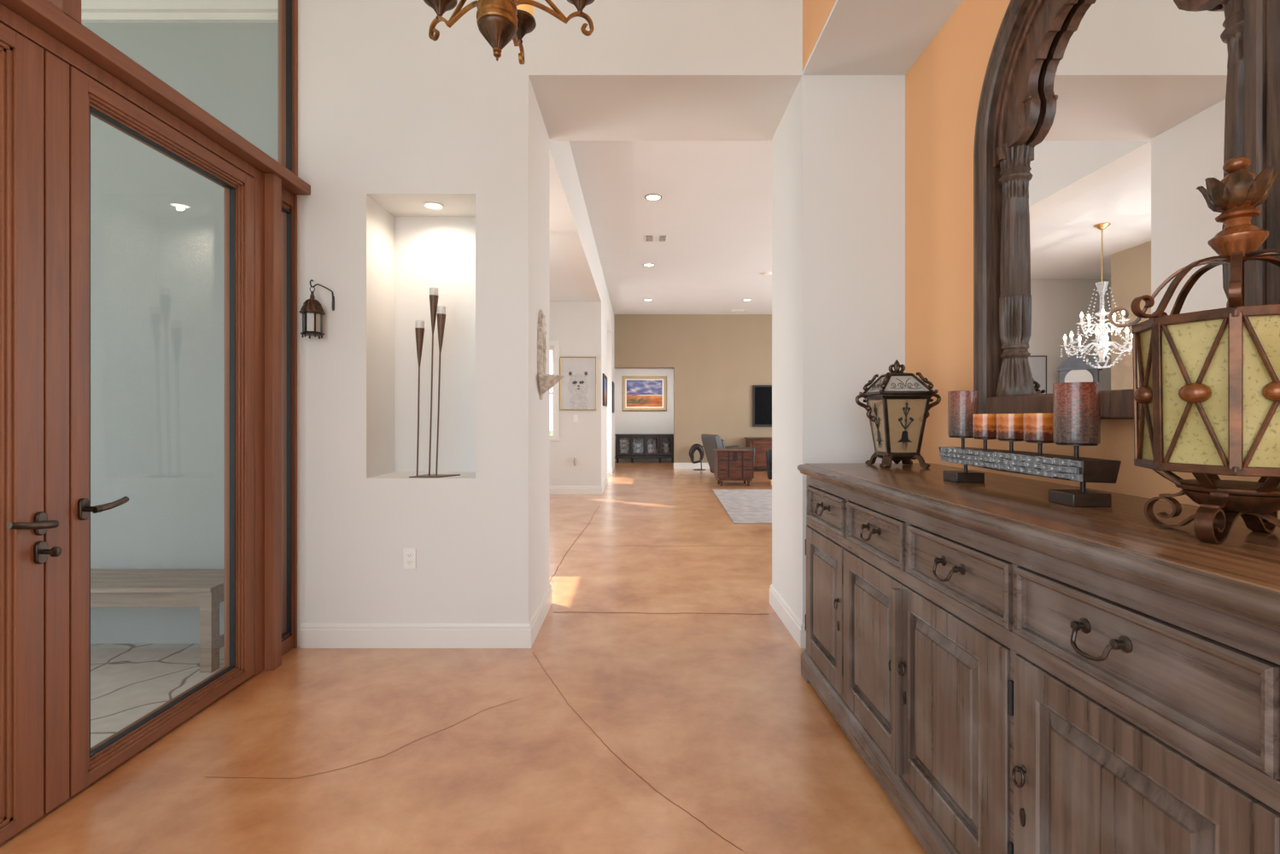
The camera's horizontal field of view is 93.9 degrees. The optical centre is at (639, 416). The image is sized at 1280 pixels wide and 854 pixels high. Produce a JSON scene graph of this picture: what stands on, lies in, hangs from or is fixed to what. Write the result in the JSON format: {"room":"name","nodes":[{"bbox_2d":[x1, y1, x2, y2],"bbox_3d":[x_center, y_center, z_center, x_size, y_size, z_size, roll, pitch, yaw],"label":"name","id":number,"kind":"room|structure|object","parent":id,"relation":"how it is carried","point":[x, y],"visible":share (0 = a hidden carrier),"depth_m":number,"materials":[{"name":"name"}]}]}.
{"room":"entrance hall","nodes":[
{"label":"entrance hall","id":0,"kind":"room"},
{"bbox_2d":[90,643,224,748],"bbox_3d":[-5.495,1.350,-1.200,7.010,0.100,9.600,0,0,0],"label":"floor","id":1,"kind":"structure","parent":0,"point":[129,681],"depth_m":2.96,"materials":[{"name":"stone"}]},
{"bbox_2d":[90,568,224,672],"bbox_3d":[-2.860,1.084,3.211,1.380,0.432,0.381,0,0,0],"label":"bench","id":2,"kind":"object","parent":1,"relation":"on","point":[203,588],"visible":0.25,"depth_m":3.04,"materials":[{"name":"brown wood"}]},
{"bbox_2d":[81,23,277,643],"bbox_3d":[-5.466,-0.510,3.510,7.068,3.760,0.180,0,0,0],"label":"wall","id":3,"kind":"structure","parent":0,"point":[157,224],"depth_m":3.42,"materials":[{"name":"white paint"}]},
{"bbox_2d":[81,0,277,23],"bbox_3d":[-5.466,-2.340,3.390,7.068,0.180,0.060,0,0,0],"label":"trim","id":4,"kind":"structure","parent":3,"relation":"attached to","point":[92,11],"depth_m":3.38,"materials":[{"name":"beige wood"}]},
{"bbox_2d":[0,461,926,853],"bbox_3d":[1.200,1.330,7.000,11.600,0.121,20.400,0,0,0],"label":"floor","id":5,"kind":"structure","parent":0,"point":[661,702],"depth_m":2.33,"materials":[{"name":"concrete"}]},
{"bbox_2d":[549,301,607,485],"bbox_3d":[-1.367,-0.304,9.910,1.465,3.148,3.120,0,0,0],"label":"wall pier","id":6,"kind":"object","parent":5,"relation":"on","point":[580,328],"visible":0.37,"depth_m":9.78,"materials":[{"name":"white paint"}]},
{"bbox_2d":[549,340,560,440],"bbox_3d":[-1.700,-0.420,9.828,0.800,1.640,0.145,0,0,0],"label":"window","id":7,"kind":"structure","parent":6,"relation":"attached to","point":[555,393],"depth_m":9.76,"materials":[{"name":"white glass"}]},
{"bbox_2d":[572,456,578,466],"bbox_3d":[-1.055,0.738,9.746,0.072,0.140,0.068,0,0,0],"label":"wall outlet","id":8,"kind":"object","parent":6,"relation":"attached to","point":[575,459],"visible":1,"depth_m":9.72,"materials":[{"name":"white plastic"}]},
{"bbox_2d":[572,414,578,421],"bbox_3d":[-1.055,0.035,9.775,0.072,0.116,0.010,0,0,0],"label":"light switch","id":9,"kind":"object","parent":6,"relation":"attached to","point":[575,417],"visible":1,"depth_m":9.77,"materials":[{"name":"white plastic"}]},
{"bbox_2d":[560,356,596,410],"bbox_3d":[-1.009,-0.529,9.765,0.594,0.884,0.030,0,0,0],"label":"framed print","id":10,"kind":"object","parent":6,"relation":"attached to","point":[578,385],"visible":1,"depth_m":9.77,"materials":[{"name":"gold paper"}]},
{"bbox_2d":[549,463,614,494],"bbox_3d":[-1.310,1.204,12.107,1.381,0.133,4.686,0,0,0],"label":"baseboard","id":11,"kind":"object","parent":6,"relation":"attached to","point":[553,489],"visible":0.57,"depth_m":9.77,"materials":[{"name":"white wood"}]},
{"bbox_2d":[602,373,607,406],"bbox_3d":[-0.622,-0.455,10.650,0.026,0.550,1.000,0,0,0],"label":"framed picture","id":12,"kind":"object","parent":6,"relation":"attached to","point":[604,377],"visible":1,"depth_m":10.64,"materials":[{"name":"black wood"}]},
{"bbox_2d":[604,378,606,403],"bbox_3d":[-0.628,-0.455,10.650,0.010,0.460,0.910,0,0,0],"label":"print","id":13,"kind":"object","parent":12,"relation":"attached to","point":[604,378],"depth_m":10.73},
{"bbox_2d":[614,433,673,462],"bbox_3d":[0.140,0.881,16.517,1.630,0.779,0.465,0,0,0],"label":"base cabinet","id":14,"kind":"object","parent":5,"relation":"on","point":[645,439],"visible":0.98,"depth_m":16.29,"materials":[{"name":"black wood"}]},
{"bbox_2d":[652,439,657,453],"bbox_3d":[0.411,0.855,16.500,0.124,0.430,0.122,0,0,0],"label":"vase","id":15,"kind":"object","parent":14,"relation":"in","point":[655,451],"visible":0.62,"depth_m":16.46,"materials":[{"name":"ceramic"}]},
{"bbox_3d":[-0.449,1.019,16.480,0.230,0.102,0.226,0,0,0],"label":"bowl","id":16,"kind":"object","parent":14,"relation":"in","visible":0},
{"bbox_3d":[-0.449,0.915,16.480,0.230,0.102,0.226,0,0,0],"label":"bowl","id":17,"kind":"object","parent":16,"relation":"on","visible":0},
{"bbox_2d":[619,444,627,447],"bbox_3d":[-0.449,0.811,16.480,0.230,0.102,0.226,0,0,0],"label":"bowl","id":18,"kind":"object","parent":17,"relation":"on","point":[622,445],"visible":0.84,"depth_m":16.40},
{"bbox_2d":[689,443,705,470],"bbox_3d":[1.358,0.959,14.200,0.404,0.622,0.300,0,0,0],"label":"metal sculpture","id":19,"kind":"object","parent":5,"relation":"on","point":[695,447],"visible":0.99,"depth_m":14.16,"materials":[{"name":"metal"}]},
{"bbox_2d":[701,433,754,473],"bbox_3d":[1.835,0.823,12.533,0.890,0.895,0.840,0,0,-14],"label":"leather armchair","id":20,"kind":"object","parent":5,"relation":"on","point":[710,441],"visible":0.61,"depth_m":12.39,"materials":[{"name":"grey leather"}]},
{"bbox_2d":[720,438,725,449],"bbox_3d":[1.624,0.650,12.479,0.248,0.360,0.543,0,0,-14],"label":"cushion","id":21,"kind":"object","parent":20,"relation":"on","point":[722,441],"depth_m":12.23,"materials":[{"name":"grey fabric"}]},
{"bbox_2d":[713,449,753,485],"bbox_3d":[1.736,0.945,11.125,0.672,0.650,0.590,0,0,0],"label":"wooden trunk","id":22,"kind":"object","parent":5,"relation":"on","point":[730,464],"visible":1,"depth_m":10.85,"materials":[{"name":"brown wood"}]},
{"bbox_2d":[712,489,771,523],"bbox_3d":[2.356,1.264,8.680,2.488,0.011,3.240,0,0,0],"label":"area rug","id":23,"kind":"object","parent":5,"relation":"on","point":[742,505],"visible":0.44,"depth_m":8.55,"materials":[{"name":"grey fabric"}]},
{"bbox_2d":[744,437,771,467],"bbox_3d":[3.464,0.886,14.081,1.900,0.767,0.637,0,0,0],"label":"tv console","id":24,"kind":"object","parent":5,"relation":"on","point":[761,445],"visible":0.07,"depth_m":13.80,"materials":[{"name":"brown wood"}]},
{"bbox_2d":[765,449,771,482],"bbox_3d":[2.926,0.823,11.163,0.890,0.895,0.840,0,0,-11],"label":"leather armchair","id":25,"kind":"object","parent":5,"relation":"on","point":[768,452],"visible":0.11,"depth_m":11.39,"materials":[{"name":"grey leather"}]},
{"bbox_2d":[797,462,1279,853],"bbox_3d":[1.134,0.751,1.846,0.668,1.037,2.240,0,0,-1],"label":"sideboard","id":26,"kind":"object","parent":5,"relation":"on","point":[1016,670],"visible":1,"depth_m":1.28,"materials":[{"name":"brown wood"}]},
{"bbox_2d":[855,359,941,468],"bbox_3d":[1.188,-0.015,2.765,0.348,0.495,0.260,0,0,0],"label":"lantern","id":27,"kind":"object","parent":26,"relation":"on","point":[896,385],"visible":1,"depth_m":2.69,"materials":[{"name":"brown metal"}]},
{"bbox_2d":[873,403,882,445],"bbox_3d":[1.097,0.041,2.764,0.028,0.207,0.070,0,0,0],"label":"flower","id":28,"kind":"object","parent":27,"relation":"on","point":[879,439],"depth_m":2.76,"materials":[{"name":"black metal"}]},
{"bbox_2d":[896,402,913,448],"bbox_3d":[1.189,0.041,2.674,0.070,0.207,0.028,0,0,0],"label":"flower","id":29,"kind":"object","parent":27,"relation":"on","point":[904,438],"depth_m":2.67,"materials":[{"name":"black metal"}]},
{"bbox_2d":[938,436,1121,507],"bbox_3d":[1.172,0.153,1.899,0.120,0.159,0.743,0,0,0],"label":"candle holder","id":30,"kind":"object","parent":26,"relation":"on","point":[1083,470],"visible":0.99,"depth_m":1.66,"materials":[{"name":"grey metal"}]},
{"bbox_2d":[947,390,977,437],"bbox_3d":[1.180,-0.010,2.184,0.096,0.168,0.096,0,0,0],"label":"pillar candle","id":31,"kind":"object","parent":30,"relation":"on","point":[962,404],"visible":0.92,"depth_m":2.15,"materials":[{"name":"brown wax"}]},
{"bbox_2d":[972,413,996,438],"bbox_3d":[1.180,0.032,2.043,0.075,0.084,0.075,0,0,0],"label":"votive candle","id":32,"kind":"object","parent":30,"relation":"on","point":[984,425],"visible":0.89,"depth_m":2.01,"materials":[{"name":"orange wax"}]},
{"bbox_2d":[995,413,1022,439],"bbox_3d":[1.180,0.032,1.899,0.084,0.084,0.084,0,0,0],"label":"votive candle","id":33,"kind":"object","parent":30,"relation":"on","point":[1008,426],"visible":0.83,"depth_m":1.87,"materials":[{"name":"orange wax"}]},
{"bbox_2d":[1022,412,1052,442],"bbox_3d":[1.180,0.032,1.763,0.084,0.084,0.084,0,0,0],"label":"votive candle","id":34,"kind":"object","parent":30,"relation":"on","point":[1037,427],"visible":0.8,"depth_m":1.73,"materials":[{"name":"orange wax"}]},
{"bbox_2d":[1052,381,1100,444],"bbox_3d":[1.180,-0.009,1.616,0.104,0.166,0.104,0,0,0],"label":"pillar candle","id":35,"kind":"object","parent":30,"relation":"on","point":[1076,406],"visible":1,"depth_m":1.57,"materials":[{"name":"brown wax"}]},
{"bbox_2d":[1108,156,1279,543],"bbox_3d":[1.150,-0.133,1.150,0.370,0.731,0.370,0,0,24],"label":"lantern","id":36,"kind":"object","parent":26,"relation":"on","point":[1207,394],"visible":1,"depth_m":1.10,"materials":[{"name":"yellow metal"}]},
{"bbox_2d":[1153,469,1279,514],"bbox_3d":[1.150,0.140,1.150,0.262,0.088,0.262,0,0,0],"label":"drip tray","id":37,"kind":"object","parent":36,"relation":"on","point":[1214,495],"depth_m":1.10,"materials":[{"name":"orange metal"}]},
{"bbox_2d":[549,228,584,301],"bbox_3d":[-2.700,-1.928,8.775,3.600,0.100,9.450,0,0,0],"label":"ceiling","id":38,"kind":"structure","parent":0,"point":[564,287],"depth_m":8.22,"materials":[{"name":"white paint"}]},
{"bbox_2d":[296,0,905,647],"bbox_3d":[-0.015,-0.930,3.670,3.830,4.400,0.760,0,0,0],"label":"wall","id":39,"kind":"structure","parent":0,"point":[394,119],"depth_m":3.29,"materials":[{"name":"white paint"}]},
{"bbox_2d":[309,279,334,310],"bbox_3d":[-1.726,-0.660,3.249,0.122,0.156,0.020,0,0,-38],"label":"hook","id":40,"kind":"object","parent":39,"relation":"attached to","point":[311,280],"visible":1,"depth_m":3.28,"materials":[{"name":"metal"}]},
{"bbox_2d":[298,286,325,338],"bbox_3d":[-1.765,-0.561,3.220,0.120,0.280,0.124,0,0,0],"label":"wall lantern","id":41,"kind":"object","parent":40,"relation":"hanging from","point":[312,310],"visible":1,"depth_m":3.19,"materials":[{"name":"metal"}]},
{"bbox_2d":[403,548,415,568],"bbox_3d":[-1.266,0.782,3.285,0.070,0.115,0.009,0,0,0],"label":"wall outlet","id":42,"kind":"object","parent":39,"relation":"attached to","point":[409,554],"visible":1,"depth_m":3.28,"materials":[{"name":"white plastic"}]},
{"bbox_2d":[406,552,412,557],"bbox_3d":[-1.266,0.763,3.283,0.028,0.029,0.004,0,0,0],"label":"socket","id":43,"kind":"object","parent":42,"relation":"attached to","point":[408,554],"depth_m":3.28,"materials":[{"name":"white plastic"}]},
{"bbox_2d":[406,559,412,565],"bbox_3d":[-1.266,0.802,3.283,0.028,0.029,0.004,0,0,0],"label":"socket","id":44,"kind":"object","parent":42,"relation":"attached to","point":[409,562],"depth_m":3.28,"materials":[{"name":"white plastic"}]},
{"bbox_2d":[299,584,552,648],"bbox_3d":[-1.548,1.204,3.670,1.903,0.133,0.792,0,0,0],"label":"baseboard","id":45,"kind":"structure","parent":39,"relation":"attached to","point":[312,634],"depth_m":3.27,"materials":[{"name":"white wood"}]},
{"bbox_2d":[423,201,443,209],"bbox_3d":[-1.195,-1.219,3.460,0.110,0.010,0.110,0,0,0],"label":"recessed light","id":46,"kind":"object","parent":39,"relation":"in","point":[432,205],"visible":1,"depth_m":3.46,"materials":[{"name":"white plastic"}]},
{"bbox_2d":[409,288,460,477],"bbox_3d":[-1.159,-0.192,3.385,0.246,1.066,0.134,0,0,0],"label":"sculpture","id":47,"kind":"object","parent":39,"relation":"on","point":[419,332],"visible":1,"depth_m":3.37,"materials":[{"name":"brown metal"}]},
{"bbox_2d":[537,309,564,399],"bbox_3d":[-0.536,-0.377,3.653,0.154,0.550,0.206,0,0,0],"label":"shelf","id":48,"kind":"object","parent":39,"relation":"attached to","point":[546,382],"visible":1,"depth_m":3.59,"materials":[{"name":"beige stone"}]},
{"bbox_2d":[769,584,806,648],"bbox_3d":[1.389,1.204,3.670,1.021,0.133,0.792,0,0,0],"label":"baseboard","id":49,"kind":"structure","parent":39,"relation":"attached to","point":[794,625],"depth_m":3.54,"materials":[{"name":"white wood"}]},
{"bbox_2d":[607,332,613,467],"bbox_3d":[-0.943,-0.304,13.910,0.615,3.148,1.080,0,0,0],"label":"wall","id":50,"kind":"structure","parent":0,"point":[610,337],"depth_m":13.37,"materials":[{"name":"white paint"}]},
{"bbox_2d":[612,381,614,413],"bbox_3d":[-0.622,-0.435,13.900,0.026,0.710,0.700,0,0,0],"label":"framed picture","id":51,"kind":"object","parent":50,"relation":"attached to","point":[613,384],"visible":1,"depth_m":14.07,"materials":[{"name":"black wood"}]},
{"bbox_2d":[613,385,613,410],"bbox_3d":[-0.628,-0.435,13.900,0.010,0.620,0.610,0,0,0],"label":"print","id":52,"kind":"object","parent":51,"relation":"attached to","point":[613,385],"depth_m":14.07},
{"bbox_2d":[614,368,673,461],"bbox_3d":[0.700,-0.080,15.850,4.900,2.700,2.300,0,0,0],"label":"wall","id":53,"kind":"structure","parent":0,"point":[626,422],"depth_m":16.85,"materials":[{"name":"white paint"}]},
{"bbox_2d":[622,375,666,410],"bbox_3d":[0.126,-0.644,16.825,1.240,0.975,0.050,0,0,0],"label":"landscape painting","id":54,"kind":"object","parent":53,"relation":"attached to","point":[640,393],"visible":1,"depth_m":16.83,"materials":[{"name":"multicoloured paint"}]},
{"bbox_2d":[549,139,771,338],"bbox_3d":[3.050,-2.172,9.245,7.900,0.589,10.410,0,0,0],"label":"wall header","id":55,"kind":"structure","parent":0,"point":[570,227],"depth_m":6.14,"materials":[{"name":"white paint"}]},
{"bbox_2d":[569,140,771,314],"bbox_3d":[3.183,-2.517,9.250,7.635,0.100,10.400,0,0,0],"label":"ceiling","id":56,"kind":"structure","parent":0,"point":[714,210],"depth_m":7.51,"materials":[{"name":"white paint"}]},
{"bbox_2d":[642,263,654,266],"bbox_3d":[0.146,-2.462,9.730,0.196,0.010,0.196,0,0,0],"label":"recessed light","id":57,"kind":"object","parent":56,"relation":"in","point":[646,264],"visible":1,"depth_m":9.74,"materials":[{"name":"silver metal"}]},
{"bbox_2d":[644,193,661,200],"bbox_3d":[0.150,-2.462,6.730,0.196,0.010,0.196,0,0,0],"label":"recessed light","id":58,"kind":"object","parent":56,"relation":"in","point":[651,196],"visible":1,"depth_m":6.73,"materials":[{"name":"silver metal"}]},
{"bbox_2d":[644,234,666,241],"bbox_3d":[0.220,-2.461,8.280,0.300,0.013,0.300,0,0,0],"label":"ceiling vent","id":59,"kind":"object","parent":56,"relation":"in","point":[647,237],"visible":1,"depth_m":8.25,"materials":[{"name":"white plastic"}]},
{"bbox_2d":[730,309,744,312],"bbox_3d":[2.270,-2.461,13.975,0.300,0.012,0.250,0,0,0],"label":"ceiling vent","id":60,"kind":"object","parent":56,"relation":"in","point":[731,311],"visible":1,"depth_m":13.97,"materials":[{"name":"white plastic"}]},
{"bbox_2d":[761,271,771,275],"bbox_3d":[2.190,-2.450,10.300,0.180,0.034,0.180,0,0,0],"label":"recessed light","id":61,"kind":"object","parent":56,"relation":"attached to","point":[767,273],"visible":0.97,"depth_m":10.25,"materials":[{"name":"white plastic"}]},
{"bbox_2d":[613,314,771,464],"bbox_3d":[2.850,-0.599,14.600,8.300,3.737,0.300,0,0,0],"label":"wall","id":62,"kind":"structure","parent":0,"point":[716,360],"depth_m":14.45,"materials":[{"name":"beige paint"}]},
{"bbox_2d":[673,461,766,468],"bbox_3d":[3.910,1.196,14.517,6.180,0.149,0.166,0,0,0],"label":"baseboard","id":63,"kind":"structure","parent":62,"relation":"attached to","point":[676,465],"depth_m":14.44,"materials":[{"name":"white wood"}]},
{"bbox_2d":[752,385,771,426],"bbox_3d":[3.582,-0.252,14.412,1.720,0.996,0.068,0,0,0],"label":"television","id":64,"kind":"object","parent":62,"relation":"attached to","point":[762,394],"visible":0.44,"depth_m":14.38,"materials":[{"name":"black plastic"}]},
{"bbox_2d":[802,0,835,70],"bbox_3d":[1.397,-2.514,0.045,1.005,1.232,6.490,0,0,0],"label":"wall","id":65,"kind":"structure","parent":0,"point":[815,13],"depth_m":3.10,"materials":[{"name":"orange paint"}]},
{"bbox_2d":[802,0,963,75],"bbox_3d":[1.177,-1.888,0.045,0.564,0.020,6.490,0,0,0],"label":"ceiling","id":66,"kind":"structure","parent":0,"point":[857,37],"depth_m":2.94,"materials":[{"name":"white paint"}]},
{"bbox_2d":[905,0,1279,519],"bbox_3d":[1.679,-0.354,0.045,0.441,3.248,6.490,0,0,0],"label":"wall","id":67,"kind":"structure","parent":0,"point":[943,84],"depth_m":2.81,"materials":[{"name":"orange paint"}]},
{"bbox_2d":[973,0,1279,419],"bbox_3d":[1.405,-0.811,1.830,0.137,1.638,1.178,0,0,0],"label":"wall mirror","id":68,"kind":"object","parent":67,"relation":"attached to","point":[1100,124],"visible":0.8,"depth_m":1.84,"materials":[{"name":"brown wood"}]},
{"bbox_2d":[1020,0,1227,395],"bbox_3d":[1.431,-0.760,1.830,0.013,1.380,0.840,0,0,0],"label":"mirror glass","id":69,"kind":"object","parent":68,"relation":"on","point":[1115,156],"depth_m":1.80,"materials":[{"name":"silver mirror"}]},
{"bbox_3d":[-0.553,-3.180,0.045,2.895,0.100,6.490,0,0,0],"label":"ceiling","id":70,"kind":"structure","parent":0,"visible":0},
{"bbox_2d":[423,0,594,64],"bbox_3d":[-0.437,-2.115,1.830,0.591,2.031,0.649,0,0,0],"label":"chandelier","id":71,"kind":"object","parent":70,"relation":"hanging from","point":[499,22],"visible":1,"depth_m":1.91,"materials":[{"name":"gold metal"}]},
{"bbox_3d":[-1.939,-0.930,0.045,0.122,4.400,6.490,0,0,0],"label":"wall","id":72,"kind":"structure","parent":0,"visible":0},
{"bbox_2d":[0,22,61,844],"bbox_3d":[-1.891,0.050,1.421,0.148,2.416,0.933,0,0,0],"label":"door","id":73,"kind":"structure","parent":72,"relation":"in","point":[24,523],"depth_m":1.81,"materials":[{"name":"brown wood"}]},
{"bbox_2d":[43,50,69,813],"bbox_3d":[-1.919,0.050,1.930,0.082,2.416,0.078,0,0,0],"label":"trim","id":74,"kind":"structure","parent":72,"relation":"attached to","point":[55,71],"depth_m":1.93,"materials":[{"name":"brown wood"}]},
{"bbox_2d":[0,3,263,676],"bbox_3d":[-1.934,0.028,1.930,0.112,2.485,2.120,0,0,0],"label":"trim","id":75,"kind":"structure","parent":72,"relation":"attached to","point":[8,18],"depth_m":2.92,"materials":[{"name":"brown wood"}]},
{"bbox_2d":[0,0,310,194],"bbox_3d":[-1.900,-1.243,1.820,0.180,0.054,2.940,0,0,0],"label":"trim","id":76,"kind":"structure","parent":72,"relation":"attached to","point":[42,14],"depth_m":2.19,"materials":[{"name":"brown wood"}]},
{"bbox_2d":[69,66,254,796],"bbox_3d":[-1.891,0.050,2.444,0.148,2.416,0.936,0,0,0],"label":"door","id":77,"kind":"structure","parent":72,"relation":"in","point":[87,96],"depth_m":2.27,"materials":[{"name":"brown wood"}]},
{"bbox_2d":[46,0,298,176],"bbox_3d":[-1.933,-2.025,1.820,0.103,1.510,2.940,0,0,0],"label":"window","id":78,"kind":"structure","parent":72,"relation":"in","point":[287,9],"depth_m":3.26,"materials":[{"name":"brown wood"}]},
{"bbox_2d":[263,173,281,669],"bbox_3d":[-1.911,0.026,3.024,0.158,2.487,0.068,0,0,0],"label":"trim","id":79,"kind":"structure","parent":72,"relation":"attached to","point":[272,183],"depth_m":2.99,"materials":[{"name":"brown wood"}]},
{"bbox_2d":[281,187,297,655],"bbox_3d":[-1.935,0.027,3.174,0.099,2.486,0.232,0,0,0],"label":"window","id":80,"kind":"structure","parent":72,"relation":"in","point":[289,200],"depth_m":3.26,"materials":[{"name":"brown wood"}]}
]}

